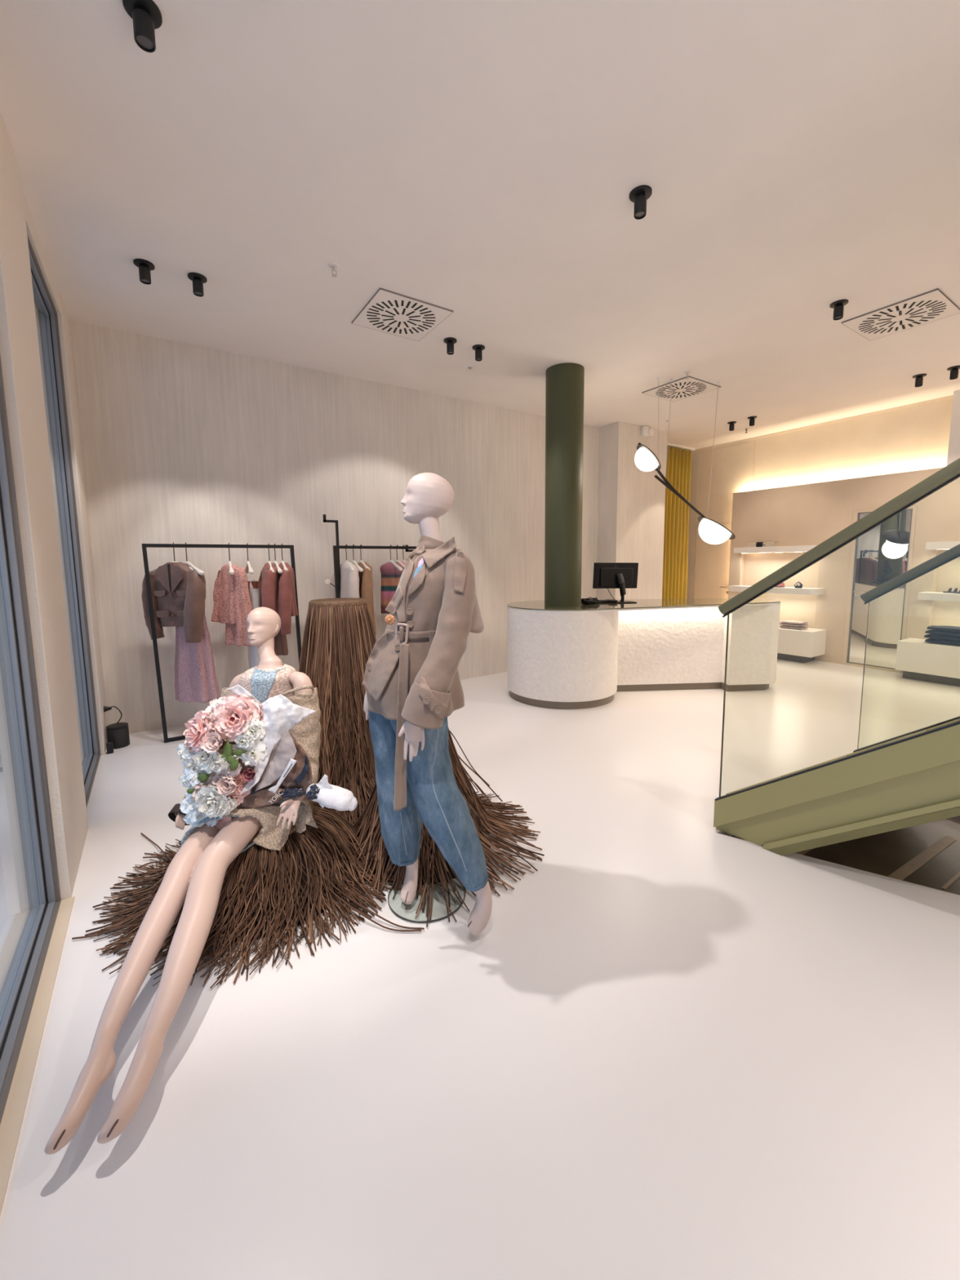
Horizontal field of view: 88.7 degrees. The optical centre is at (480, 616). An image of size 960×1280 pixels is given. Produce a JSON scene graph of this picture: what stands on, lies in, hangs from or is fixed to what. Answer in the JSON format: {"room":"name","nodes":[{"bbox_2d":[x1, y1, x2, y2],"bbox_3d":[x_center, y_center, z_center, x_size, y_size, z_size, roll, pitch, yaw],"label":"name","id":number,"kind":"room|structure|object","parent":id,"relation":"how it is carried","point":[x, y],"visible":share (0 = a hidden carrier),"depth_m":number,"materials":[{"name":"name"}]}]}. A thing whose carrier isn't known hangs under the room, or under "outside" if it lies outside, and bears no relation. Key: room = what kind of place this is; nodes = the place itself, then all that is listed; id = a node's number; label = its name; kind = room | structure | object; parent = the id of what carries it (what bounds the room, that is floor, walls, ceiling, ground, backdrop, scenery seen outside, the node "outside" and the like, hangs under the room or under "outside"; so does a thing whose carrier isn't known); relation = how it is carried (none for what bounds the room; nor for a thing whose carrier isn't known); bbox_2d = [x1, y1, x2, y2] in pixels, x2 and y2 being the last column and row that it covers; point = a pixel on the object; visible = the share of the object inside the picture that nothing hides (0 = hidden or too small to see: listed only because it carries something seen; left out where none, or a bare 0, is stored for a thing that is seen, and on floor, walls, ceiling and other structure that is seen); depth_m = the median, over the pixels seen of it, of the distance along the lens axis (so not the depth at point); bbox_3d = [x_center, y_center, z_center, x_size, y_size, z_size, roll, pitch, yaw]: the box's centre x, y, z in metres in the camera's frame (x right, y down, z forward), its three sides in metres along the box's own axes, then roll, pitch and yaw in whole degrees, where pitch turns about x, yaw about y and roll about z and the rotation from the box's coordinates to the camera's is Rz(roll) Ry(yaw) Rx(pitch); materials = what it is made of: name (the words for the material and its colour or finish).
{"room":"clothing store","nodes":[
{"label":"clothing store","id":0,"kind":"room"},
{"bbox_2d":[22,191,60,313],"bbox_3d":[-1.238,-1.890,0.718,0.185,0.140,7.290,-5,8,-33],"label":"lintel","id":1,"kind":"object","parent":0,"point":[32,233],"depth_m":2.85,"materials":[{"name":"beige paint"}]},
{"bbox_2d":[0,355,61,1124],"bbox_3d":[-0.511,-0.133,-0.076,0.056,3.190,4.862,-5,8,-33],"label":"window","id":2,"kind":"structure","parent":1,"relation":"attached to","point":[15,1023],"depth_m":1.94,"materials":[{"name":"grey"}]},
{"bbox_2d":[26,234,100,806],"bbox_3d":[-2.589,-0.462,3.042,0.056,3.190,1.265,-5,8,-33],"label":"window","id":3,"kind":"structure","parent":1,"relation":"attached to","point":[46,317],"depth_m":3.40,"materials":[{"name":"grey"}]},
{"bbox_2d":[57,292,108,755],"bbox_3d":[-3.105,-0.604,3.727,0.195,3.330,0.465,-5,8,-33],"label":"wall","id":4,"kind":"structure","parent":0,"point":[63,318],"depth_m":3.67,"materials":[{"name":"beige paint"}]},
{"bbox_2d":[69,320,599,733],"bbox_3d":[-0.913,-0.833,5.595,6.190,3.330,0.250,-5,8,-33],"label":"wall","id":5,"kind":"structure","parent":0,"point":[181,442],"depth_m":4.67,"materials":[{"name":"paint"}]},
{"bbox_2d":[0,658,959,1279],"bbox_3d":[2.690,1.146,2.849,8.650,0.060,9.950,-5,8,-33],"label":"floor","id":6,"kind":"structure","parent":0,"point":[678,1046],"depth_m":1.46,"materials":[{"name":"concrete"}]},
{"bbox_2d":[0,896,75,1216],"bbox_3d":[-0.454,1.446,0.128,0.045,0.006,4.860,-5,8,-33],"label":"trim","id":7,"kind":"structure","parent":6,"relation":"on","point":[11,1125],"depth_m":1.46,"materials":[{"name":"paint"}]},
{"bbox_2d":[0,111,88,915],"bbox_3d":[-2.082,-0.443,2.200,0.203,3.330,0.695,-5,8,-33],"label":"pier","id":8,"kind":"object","parent":6,"relation":"on","point":[20,355],"visible":0.78,"depth_m":2.07,"materials":[{"name":"beige paint"}]},
{"bbox_2d":[103,706,122,754],"bbox_3d":[-2.920,0.887,3.889,0.141,0.326,0.269,-5,8,-33],"label":"power cable","id":9,"kind":"object","parent":6,"relation":"on","point":[109,745],"visible":0.67,"depth_m":3.80,"materials":[{"name":"black plastic"}]},
{"bbox_2d":[106,722,129,749],"bbox_3d":[-2.905,0.958,3.943,0.144,0.174,0.144,-5,8,-33],"label":"speaker","id":10,"kind":"object","parent":6,"relation":"on","point":[117,733],"visible":0.93,"depth_m":3.90},
{"bbox_2d":[142,543,301,742],"bbox_3d":[-2.134,0.196,4.226,1.169,1.610,0.028,-5,8,-33],"label":"clothes rack","id":11,"kind":"object","parent":6,"relation":"on","point":[166,740],"visible":0.75,"depth_m":3.98,"materials":[{"name":"black metal"}]},
{"bbox_2d":[149,542,193,573],"bbox_3d":[-2.453,-0.459,3.941,0.435,0.264,0.049,-1,6,0],"label":"clothes hanger","id":12,"kind":"object","parent":11,"relation":"hanging from","point":[153,571],"visible":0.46,"depth_m":3.94,"materials":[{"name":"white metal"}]},
{"bbox_2d":[141,562,205,642],"bbox_3d":[-2.446,-0.115,3.966,0.520,0.638,0.221,1,7,11],"label":"jacket","id":13,"kind":"object","parent":12,"relation":"hanging from","point":[178,591],"visible":0.94,"depth_m":3.89,"materials":[{"name":"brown fabric"}]},
{"bbox_2d":[173,614,220,702],"bbox_3d":[-2.360,0.179,4.061,0.398,1.041,0.214,1,7,14],"label":"skirt","id":14,"kind":"object","parent":12,"relation":"hanging from","point":[195,675],"visible":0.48,"depth_m":4.02,"materials":[{"name":"fabric"}]},
{"bbox_2d":[183,542,204,575],"bbox_3d":[-2.382,-0.466,3.991,0.435,0.264,0.042,3,7,31],"label":"clothes hanger","id":15,"kind":"object","parent":11,"relation":"hanging from","point":[199,571],"visible":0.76,"depth_m":3.94,"materials":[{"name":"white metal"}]},
{"bbox_2d":[228,542,234,574],"bbox_3d":[-2.122,-0.487,4.162,0.042,0.264,0.375,-4,7,-30],"label":"clothes hanger","id":16,"kind":"object","parent":11,"relation":"hanging from","point":[231,570],"visible":0.88,"depth_m":4.08,"materials":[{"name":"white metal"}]},
{"bbox_2d":[210,564,242,624],"bbox_3d":[-2.136,-0.191,4.200,0.430,0.501,0.220,5,8,40],"label":"blouse","id":17,"kind":"object","parent":16,"relation":"hanging from","point":[224,612],"visible":0.8,"depth_m":4.12,"materials":[{"name":"fabric"}]},
{"bbox_2d":[244,543,253,573],"bbox_3d":[-2.003,-0.497,4.240,0.042,0.264,0.336,-5,8,-32],"label":"clothes hanger","id":18,"kind":"object","parent":11,"relation":"hanging from","point":[250,571],"visible":0.96,"depth_m":4.21,"materials":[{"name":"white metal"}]},
{"bbox_2d":[225,566,252,646],"bbox_3d":[-2.040,-0.089,4.163,0.330,0.656,0.193,3,7,31],"label":"dress","id":19,"kind":"object","parent":18,"relation":"hanging from","point":[236,634],"visible":0.68,"depth_m":4.08,"materials":[{"name":"fabric"}]},
{"bbox_2d":[247,579,260,669],"bbox_3d":[-1.980,0.135,4.311,0.100,0.906,0.208,-7,9,-44],"label":"trousers","id":20,"kind":"object","parent":18,"relation":"hanging from","point":[253,585],"visible":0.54,"depth_m":4.22,"materials":[{"name":"white fabric"}]},
{"bbox_2d":[267,543,274,572],"bbox_3d":[-1.860,-0.509,4.335,0.042,0.264,0.336,-4,7,-30],"label":"clothes hanger","id":21,"kind":"object","parent":11,"relation":"hanging from","point":[268,562],"visible":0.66,"depth_m":4.30,"materials":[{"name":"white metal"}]},
{"bbox_2d":[257,562,279,613],"bbox_3d":[-1.871,-0.190,4.363,0.194,0.563,0.416,-5,8,-35],"label":"blouse","id":22,"kind":"object","parent":21,"relation":"hanging from","point":[268,581],"visible":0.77,"depth_m":4.20,"materials":[{"name":"brown fabric"}]},
{"bbox_2d":[273,543,282,573],"bbox_3d":[-1.818,-0.512,4.362,0.042,0.264,0.336,-5,8,-35],"label":"clothes hanger","id":23,"kind":"object","parent":11,"relation":"hanging from","point":[279,570],"visible":0.72,"depth_m":4.30,"materials":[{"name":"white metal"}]},
{"bbox_2d":[274,573,288,655],"bbox_3d":[-1.805,-0.017,4.421,0.120,0.720,0.222,-7,9,-44],"label":"trousers","id":24,"kind":"object","parent":23,"relation":"hanging from","point":[281,648],"visible":0.32,"depth_m":4.38,"materials":[{"name":"brown fabric"}]},
{"bbox_2d":[280,543,288,571],"bbox_3d":[-1.768,-0.516,4.395,0.042,0.264,0.336,-5,8,-32],"label":"clothes hanger","id":25,"kind":"object","parent":11,"relation":"hanging from","point":[282,562],"visible":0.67,"depth_m":4.36,"materials":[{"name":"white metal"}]},
{"bbox_2d":[277,562,297,634],"bbox_3d":[-1.770,-0.169,4.430,0.187,0.623,0.416,-6,8,-38],"label":"blouse","id":26,"kind":"object","parent":25,"relation":"hanging from","point":[287,607],"visible":0.72,"depth_m":4.27,"materials":[{"name":"brown fabric"}]},
{"bbox_2d":[71,800,424,988],"bbox_3d":[-1.025,1.060,2.292,1.311,0.302,1.278,-3,7,-18],"label":"bundle","id":27,"kind":"object","parent":6,"relation":"on","point":[264,893],"visible":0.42,"depth_m":2.00,"materials":[{"name":"brown wood"}]},
{"bbox_2d":[44,606,320,1154],"bbox_3d":[-1.034,0.621,1.806,0.624,1.194,1.442,-1,6,0],"label":"mannequin","id":28,"kind":"object","parent":27,"relation":"on","point":[196,873],"visible":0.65,"depth_m":1.70},
{"bbox_2d":[176,684,357,830],"bbox_3d":[-0.873,0.587,2.033,0.696,0.601,0.268,-2,7,-14],"label":"flower bouquet","id":29,"kind":"object","parent":28,"relation":"on","point":[240,744],"visible":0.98,"depth_m":1.96,"materials":[{"name":"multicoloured plant"}]},
{"bbox_2d":[298,597,376,828],"bbox_3d":[-0.843,0.513,2.995,1.201,1.230,1.195,-1,6,-8],"label":"bundle","id":30,"kind":"object","parent":6,"relation":"on","point":[339,638],"visible":0.53,"depth_m":2.77,"materials":[{"name":"brown wood"}]},
{"bbox_2d":[323,514,417,598],"bbox_3d":[-0.937,-0.048,5.015,1.223,1.898,0.056,-5,8,-33],"label":"clothes rack","id":31,"kind":"object","parent":6,"relation":"on","point":[336,548],"visible":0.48,"depth_m":4.68,"materials":[{"name":"black metal"}]},
{"bbox_2d":[344,544,354,571],"bbox_3d":[-1.282,-0.557,4.715,0.042,0.264,0.356,-5,8,-35],"label":"clothes hanger","id":32,"kind":"object","parent":31,"relation":"hanging from","point":[351,567],"visible":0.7,"depth_m":4.66,"materials":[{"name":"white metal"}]},
{"bbox_2d":[328,562,360,598],"bbox_3d":[-1.285,-0.219,4.746,0.444,0.602,0.200,5,8,40],"label":"blouse","id":33,"kind":"object","parent":32,"relation":"hanging from","point":[349,580],"visible":0.51,"depth_m":4.66,"materials":[{"name":"beige fabric"}]},
{"bbox_2d":[351,544,363,572],"bbox_3d":[-1.224,-0.561,4.753,0.042,0.264,0.356,-6,8,-38],"label":"clothes hanger","id":34,"kind":"object","parent":31,"relation":"hanging from","point":[360,569],"visible":0.71,"depth_m":4.70,"materials":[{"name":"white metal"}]},
{"bbox_2d":[358,570,361,597],"bbox_3d":[-1.209,-0.236,4.799,0.074,0.420,0.249,-5,8,-32],"label":"blouse","id":35,"kind":"object","parent":34,"relation":"hanging from","point":[359,572],"visible":0.14,"depth_m":4.69,"materials":[{"name":"fabric"}]},
{"bbox_2d":[358,544,370,569],"bbox_3d":[-1.161,-0.567,4.794,0.042,0.264,0.356,-6,8,-38],"label":"clothes hanger","id":36,"kind":"object","parent":31,"relation":"hanging from","point":[360,561],"visible":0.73,"depth_m":4.76,"materials":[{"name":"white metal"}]},
{"bbox_2d":[357,561,376,635],"bbox_3d":[-1.158,-0.130,4.843,0.196,0.802,0.439,-6,8,-41],"label":"blouse","id":37,"kind":"object","parent":36,"relation":"hanging from","point":[366,589],"visible":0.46,"depth_m":4.66,"materials":[{"name":"beige fabric"}]},
{"bbox_2d":[379,544,402,571],"bbox_3d":[-0.903,-0.588,4.964,0.356,0.264,0.042,5,9,43],"label":"clothes hanger","id":38,"kind":"object","parent":31,"relation":"hanging from","point":[392,562],"visible":0.77,"depth_m":4.92,"materials":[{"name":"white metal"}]},
{"bbox_2d":[380,562,400,613],"bbox_3d":[-0.898,-0.286,4.997,0.258,0.511,0.134,1,7,14],"label":"dress","id":39,"kind":"object","parent":38,"relation":"hanging from","point":[390,575],"visible":0.72,"depth_m":4.95,"materials":[{"name":"fabric"}]},
{"bbox_2d":[394,545,405,568],"bbox_3d":[-0.843,-0.593,5.004,0.356,0.264,0.042,5,9,43],"label":"clothes hanger","id":40,"kind":"object","parent":31,"relation":"hanging from","point":[397,562],"visible":0.56,"depth_m":4.98,"materials":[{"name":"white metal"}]},
{"bbox_2d":[361,472,492,935],"bbox_3d":[-0.223,0.344,1.959,0.437,1.781,0.577,-7,9,-44],"label":"mannequin","id":41,"kind":"object","parent":6,"relation":"on","point":[411,682],"visible":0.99,"depth_m":1.82},
{"bbox_2d":[384,614,395,625],"bbox_3d":[-0.326,0.013,1.780,0.039,0.038,0.023,-1,6,0],"label":"fabric flower","id":42,"kind":"object","parent":41,"relation":"on","point":[389,620],"depth_m":1.78,"materials":[{"name":"orange fabric"}]},
{"bbox_2d":[352,728,544,927],"bbox_3d":[-0.182,0.840,2.532,1.088,0.672,1.064,-7,9,-43],"label":"bundle","id":43,"kind":"object","parent":6,"relation":"on","point":[433,867],"visible":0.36,"depth_m":2.35,"materials":[{"name":"brown wood"}]},
{"bbox_2d":[596,421,666,599],"bbox_3d":[2.188,-1.067,7.427,1.060,3.330,0.600,-5,8,-33],"label":"wall pier","id":44,"kind":"object","parent":6,"relation":"on","point":[632,500],"visible":0.43,"depth_m":7.05,"materials":[{"name":"paint"}]},
{"bbox_2d":[640,425,654,436],"bbox_3d":[2.381,-2.620,6.959,0.175,0.145,0.121,-5,8,-33],"label":"sensor","id":45,"kind":"object","parent":44,"relation":"attached to","point":[646,431],"visible":1,"depth_m":6.92,"materials":[{"name":"white paint"}]},
{"bbox_2d":[506,598,781,709],"bbox_3d":[1.798,0.324,5.572,3.081,0.985,1.180,-2,7,-16],"label":"reception counter","id":46,"kind":"object","parent":6,"relation":"on","point":[579,657],"depth_m":5.32,"materials":[{"name":"paint"}]},
{"bbox_2d":[581,597,599,604],"bbox_3d":[1.163,-0.164,5.272,0.234,0.070,0.172,-5,8,-33],"label":"cable bundle","id":47,"kind":"object","parent":46,"relation":"on","point":[593,600],"visible":0.93,"depth_m":5.23,"materials":[{"name":"black plastic"}]},
{"bbox_2d":[605,599,617,603],"bbox_3d":[1.452,-0.166,5.414,0.080,0.031,0.160,-1,6,-4],"label":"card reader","id":48,"kind":"object","parent":46,"relation":"on","point":[611,601],"visible":0.92,"depth_m":5.34,"materials":[{"name":"black plastic"}]},
{"bbox_2d":[592,562,638,603],"bbox_3d":[1.471,-0.365,5.352,0.509,0.440,0.213,-2,6,-9],"label":"computer monitor","id":49,"kind":"object","parent":46,"relation":"on","point":[621,575],"visible":0.98,"depth_m":5.30,"materials":[{"name":"black plastic"}]},
{"bbox_2d":[777,625,826,662],"bbox_3d":[4.303,0.370,7.348,0.419,0.455,1.360,-5,8,-33],"label":"plinth","id":50,"kind":"object","parent":6,"relation":"on","point":[802,646],"visible":0.43,"depth_m":6.84,"materials":[{"name":"white paint"}]},
{"bbox_2d":[778,619,808,629],"bbox_3d":[4.491,0.120,7.042,0.228,0.109,0.306,-5,8,-33],"label":"shirts","id":51,"kind":"object","parent":50,"relation":"on","point":[795,624],"visible":0.98,"depth_m":6.97,"materials":[{"name":"grey fabric"}]},
{"bbox_2d":[894,637,959,686],"bbox_3d":[5.676,0.587,5.288,0.419,0.455,1.790,-5,8,-33],"label":"plinth","id":52,"kind":"object","parent":6,"relation":"on","point":[917,659],"visible":1,"depth_m":5.68,"materials":[{"name":"white paint"}]},
{"bbox_2d":[924,625,959,645],"bbox_3d":[5.429,0.226,5.598,0.276,0.202,0.496,-5,8,-33],"label":"jeans","id":53,"kind":"object","parent":52,"relation":"on","point":[948,635],"visible":1,"depth_m":5.60,"materials":[{"name":"fabric"}]},
{"bbox_2d":[0,0,959,448],"bbox_3d":[2.659,-2.243,2.471,8.650,0.100,9.950,-5,8,-33],"label":"ceiling","id":54,"kind":"structure","parent":0,"point":[481,161],"depth_m":2.46,"materials":[{"name":"paint"}]},
{"bbox_2d":[122,0,162,53],"bbox_3d":[-1.148,-2.015,1.678,0.112,0.107,0.112,-5,8,-33],"label":"ceiling spotlight","id":55,"kind":"object","parent":54,"relation":"attached to","point":[146,15],"visible":1,"depth_m":1.66,"materials":[{"name":"black metal"}]},
{"bbox_2d":[133,258,155,284],"bbox_3d":[-2.114,-2.165,3.098,0.112,0.107,0.112,-5,8,-33],"label":"ceiling spotlight","id":56,"kind":"object","parent":54,"relation":"attached to","point":[144,266],"visible":1,"depth_m":3.08,"materials":[{"name":"black metal"}]},
{"bbox_2d":[187,272,207,297],"bbox_3d":[-1.865,-2.184,3.247,0.112,0.107,0.112,-5,8,-33],"label":"ceiling spotlight","id":57,"kind":"object","parent":54,"relation":"attached to","point":[198,279],"visible":1,"depth_m":3.22,"materials":[{"name":"black metal"}]},
{"bbox_2d":[328,262,338,277],"bbox_3d":[-0.929,-2.200,3.126,0.060,0.065,0.060,-5,8,-33],"label":"sprinkler","id":58,"kind":"object","parent":54,"relation":"attached to","point":[334,265],"visible":1,"depth_m":3.12,"materials":[{"name":"white"}]},
{"bbox_2d":[351,287,453,341],"bbox_3d":[-0.606,-2.303,3.787,0.585,0.012,0.585,-5,8,-33],"label":"ceiling vent","id":59,"kind":"object","parent":54,"relation":"in","point":[389,312],"visible":1,"depth_m":3.75,"materials":[{"name":"white"}]},
{"bbox_2d":[444,337,457,355],"bbox_3d":[-0.254,-2.305,4.205,0.112,0.107,0.112,-5,8,-33],"label":"ceiling spotlight","id":60,"kind":"object","parent":54,"relation":"attached to","point":[450,341],"visible":1,"depth_m":4.18,"materials":[{"name":"black metal"}]},
{"bbox_2d":[465,364,474,369],"bbox_3d":[-0.098,-2.413,4.779,0.090,0.024,0.090,-5,8,-33],"label":"smoke detector","id":61,"kind":"object","parent":54,"relation":"attached to","point":[468,366],"visible":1,"depth_m":4.76,"materials":[{"name":"white paint"}]},
{"bbox_2d":[472,344,484,361],"bbox_3d":[-0.012,-2.324,4.346,0.112,0.107,0.112,-5,8,-33],"label":"ceiling spotlight","id":62,"kind":"object","parent":54,"relation":"attached to","point":[478,348],"visible":1,"depth_m":4.32,"materials":[{"name":"black metal"}]},
{"bbox_2d":[629,185,652,219],"bbox_3d":[0.829,-2.130,2.541,0.112,0.107,0.112,-5,8,-33],"label":"ceiling spotlight","id":63,"kind":"object","parent":54,"relation":"attached to","point":[639,195],"visible":1,"depth_m":2.52,"materials":[{"name":"black metal"}]},
{"bbox_2d":[662,443,695,599],"bbox_3d":[3.095,-1.176,8.242,1.362,3.310,0.187,-5,8,-33],"label":"curtain","id":64,"kind":"object","parent":54,"relation":"hanging from","point":[675,560],"visible":0.37,"depth_m":8.29,"materials":[{"name":"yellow fabric"}]},
{"bbox_2d":[641,375,720,402],"bbox_3d":[2.233,-2.517,5.463,0.585,0.012,0.585,-5,8,-33],"label":"ceiling vent","id":65,"kind":"object","parent":54,"relation":"in","point":[682,388],"visible":0.95,"depth_m":5.43,"materials":[{"name":"white"}]},
{"bbox_2d":[634,377,735,544],"bbox_3d":[2.224,-1.635,5.253,1.172,1.717,0.440,-2,7,-14],"label":"pendant lamp","id":66,"kind":"object","parent":54,"relation":"hanging from","point":[710,531],"visible":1,"depth_m":5.26,"materials":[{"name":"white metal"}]},
{"bbox_2d":[727,421,736,431],"bbox_3d":[3.492,-2.631,6.811,0.112,0.107,0.112,-5,8,-33],"label":"ceiling spotlight","id":67,"kind":"object","parent":54,"relation":"attached to","point":[731,425],"visible":1,"depth_m":6.79,"materials":[{"name":"black metal"}]},
{"bbox_2d":[747,416,756,426],"bbox_3d":[3.639,-2.605,6.569,0.112,0.107,0.112,-5,8,-33],"label":"ceiling spotlight","id":68,"kind":"object","parent":54,"relation":"attached to","point":[752,419],"visible":1,"depth_m":6.54,"materials":[{"name":"black metal"}]},
{"bbox_2d":[829,299,848,319],"bbox_3d":[2.667,-2.271,3.653,0.112,0.107,0.112,-5,8,-33],"label":"ceiling spotlight","id":69,"kind":"object","parent":54,"relation":"attached to","point":[837,306],"visible":1,"depth_m":3.63,"materials":[{"name":"black metal"}]},
{"bbox_2d":[841,288,959,341],"bbox_3d":[3.304,-2.347,3.857,0.585,0.012,0.585,-5,8,-33],"label":"ceiling vent","id":70,"kind":"object","parent":54,"relation":"in","point":[932,305],"visible":1,"depth_m":3.83,"materials":[{"name":"white"}]},
{"bbox_2d":[912,373,926,386],"bbox_3d":[4.576,-2.452,5.119,0.112,0.107,0.112,-5,8,-33],"label":"ceiling spotlight","id":71,"kind":"object","parent":54,"relation":"attached to","point":[918,378],"visible":1,"depth_m":5.10,"materials":[{"name":"black metal"}]},
{"bbox_2d":[946,364,959,379],"bbox_3d":[4.741,-2.430,4.910,0.112,0.107,0.112,-5,8,-33],"label":"ceiling spotlight","id":72,"kind":"object","parent":54,"relation":"attached to","point":[953,370],"visible":1,"depth_m":4.89,"materials":[{"name":"black metal"}]},
{"bbox_2d":[544,362,584,606],"bbox_3d":[0.860,-0.791,5.072,0.378,3.330,0.378,-5,8,-33],"label":"pillar","id":73,"kind":"structure","parent":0,"point":[565,382],"depth_m":4.87,"materials":[{"name":"green paint"}]},
{"bbox_2d":[686,398,959,628],"bbox_3d":[6.281,-0.820,4.885,0.060,3.330,9.700,-5,8,-33],"label":"wall","id":74,"kind":"structure","parent":0,"point":[917,437],"depth_m":7.05,"materials":[{"name":"paint"}]},
{"bbox_2d":[693,522,731,598],"bbox_3d":[3.964,-0.542,8.374,0.014,2.045,0.695,-5,8,-33],"label":"door frame","id":75,"kind":"structure","parent":74,"relation":"attached to","point":[724,522],"depth_m":8.60,"materials":[{"name":"paint"}]},
{"bbox_2d":[693,523,731,598],"bbox_3d":[3.955,-0.535,8.361,0.085,2.025,0.678,-5,8,-33],"label":"door","id":76,"kind":"structure","parent":74,"relation":"in","point":[712,561],"depth_m":8.36,"materials":[{"name":"paint"}]},
{"bbox_2d":[695,441,755,524],"bbox_3d":[4.018,-2.162,8.097,0.004,1.206,0.960,-5,8,-33],"label":"trim","id":77,"kind":"structure","parent":74,"relation":"attached to","point":[751,442],"depth_m":8.19,"materials":[{"name":"paint"}]},
{"bbox_2d":[691,395,953,452],"bbox_3d":[5.794,-2.525,5.346,0.012,0.035,7.900,-5,8,-33],"label":"trim","id":78,"kind":"structure","parent":74,"relation":"attached to","point":[950,397],"depth_m":6.72,"materials":[{"name":"paint"}]},
{"bbox_2d":[728,466,959,663],"bbox_3d":[6.025,-0.426,5.142,0.140,2.495,6.940,-5,8,-33],"label":"panel","id":79,"kind":"object","parent":74,"relation":"attached to","point":[811,513],"visible":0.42,"depth_m":6.74,"materials":[{"name":"paint"}]},
{"bbox_2d":[733,545,817,553],"bbox_3d":[4.383,-0.983,7.258,0.240,0.089,1.160,-5,8,-33],"label":"wall shelf","id":80,"kind":"object","parent":79,"relation":"attached to","point":[804,548],"visible":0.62,"depth_m":7.17,"materials":[{"name":"white paint"}]},
{"bbox_2d":[747,545,774,546],"bbox_3d":[4.255,-1.059,7.442,0.022,0.022,0.380,-5,8,-33],"label":"rolled paper","id":81,"kind":"object","parent":80,"relation":"on","point":[762,545],"visible":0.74,"depth_m":7.37,"materials":[{"name":"beige paper"}]},
{"bbox_2d":[747,543,774,546],"bbox_3d":[4.255,-1.081,7.440,0.022,0.022,0.380,-5,8,-33],"label":"rolled paper","id":82,"kind":"object","parent":81,"relation":"on","point":[763,544],"visible":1,"depth_m":7.38,"materials":[{"name":"beige paper"}]},
{"bbox_2d":[755,542,777,546],"bbox_3d":[4.296,-1.074,7.352,0.081,0.080,0.313,-5,8,-33],"label":"tie","id":83,"kind":"object","parent":82,"relation":"attached to","point":[757,544],"visible":0.92,"depth_m":7.43,"materials":[{"name":"fabric"}]},
{"bbox_2d":[728,585,824,595],"bbox_3d":[4.374,-0.392,7.309,0.280,0.085,1.230,-5,8,-33],"label":"wall shelf","id":84,"kind":"object","parent":79,"relation":"attached to","point":[787,590],"visible":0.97,"depth_m":7.01,"materials":[{"name":"white paint"}]},
{"bbox_2d":[794,581,802,587],"bbox_3d":[4.536,-0.448,6.994,0.095,0.094,0.100,1,7,12],"label":"ornament","id":85,"kind":"object","parent":84,"relation":"on","point":[797,584],"visible":1,"depth_m":6.97,"materials":[{"name":"ceramic"}]},
{"bbox_2d":[841,505,917,672],"bbox_3d":[5.152,-0.343,6.367,0.063,2.074,0.656,-5,8,-33],"label":"wall mirror","id":86,"kind":"object","parent":79,"relation":"attached to","point":[884,553],"visible":0.95,"depth_m":6.38,"materials":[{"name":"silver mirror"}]},
{"bbox_2d":[917,591,959,601],"bbox_3d":[5.747,-0.179,5.248,0.280,0.085,1.580,-5,8,-33],"label":"wall shelf","id":87,"kind":"object","parent":79,"relation":"attached to","point":[935,596],"visible":1,"depth_m":5.68,"materials":[{"name":"white paint"}]},
{"bbox_2d":[942,587,957,592],"bbox_3d":[5.487,-0.293,5.629,0.066,0.060,0.261,-5,8,-33],"label":"sandal","id":88,"kind":"object","parent":87,"relation":"on","point":[949,588],"visible":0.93,"depth_m":5.67,"materials":[{"name":"grey leather"}]},
{"bbox_2d":[925,541,959,549],"bbox_3d":[5.764,-0.764,5.186,0.240,0.089,1.560,-5,8,-33],"label":"wall shelf","id":89,"kind":"object","parent":79,"relation":"attached to","point":[947,544],"visible":0.92,"depth_m":5.65,"materials":[{"name":"white paint"}]},
{"bbox_2d":[731,815,959,895],"bbox_3d":[2.770,1.340,1.566,1.750,0.038,3.700,-5,8,-33],"label":"stairwell opening","id":90,"kind":"structure","parent":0,"point":[883,854],"depth_m":2.53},
{"bbox_2d":[795,848,813,854],"bbox_3d":[1.779,1.212,2.614,0.656,0.004,0.040,-4,7,-29],"label":"floor strip","id":91,"kind":"object","parent":90,"relation":"on","point":[802,852],"depth_m":2.54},
{"bbox_2d":[713,457,959,855],"bbox_3d":[3.228,-0.771,1.234,1.384,4.221,4.492,-6,9,-42],"label":"staircase","id":92,"kind":"structure","parent":90,"relation":"on","point":[911,779],"depth_m":2.19,"materials":[{"name":"green paint"}]},
{"bbox_2d":[887,835,956,879],"bbox_3d":[2.184,1.226,2.451,0.842,0.004,0.046,-4,7,-30],"label":"floor strip","id":93,"kind":"object","parent":90,"relation":"on","point":[929,853],"visible":0.64,"depth_m":2.48,"materials":[{"name":"wood"}]},
{"bbox_2d":[941,871,959,889],"bbox_3d":[2.289,1.237,2.348,0.380,0.004,0.014,-4,7,-30],"label":"floor strip","id":94,"kind":"object","parent":90,"relation":"on","point":[957,876],"visible":1,"depth_m":2.30,"materials":[{"name":"wood"}]},
{"bbox_2d":[946,390,959,465],"bbox_3d":[5.607,-2.141,5.524,0.180,0.833,0.435,-5,8,-33],"label":"wall pier","id":95,"kind":"object","parent":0,"point":[953,451],"visible":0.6,"depth_m":5.62,"materials":[{"name":"white paint"}]},
{"label":"outside","id":96,"kind":"structure","parent":0,"visible":0},
{"bbox_2d":[0,850,8,936],"bbox_3d":[-10.209,1.216,4.180,11.400,0.060,42.000,-5,8,-33],"label":"ground","id":97,"kind":"structure","parent":96,"point":[4,915],"depth_m":2.27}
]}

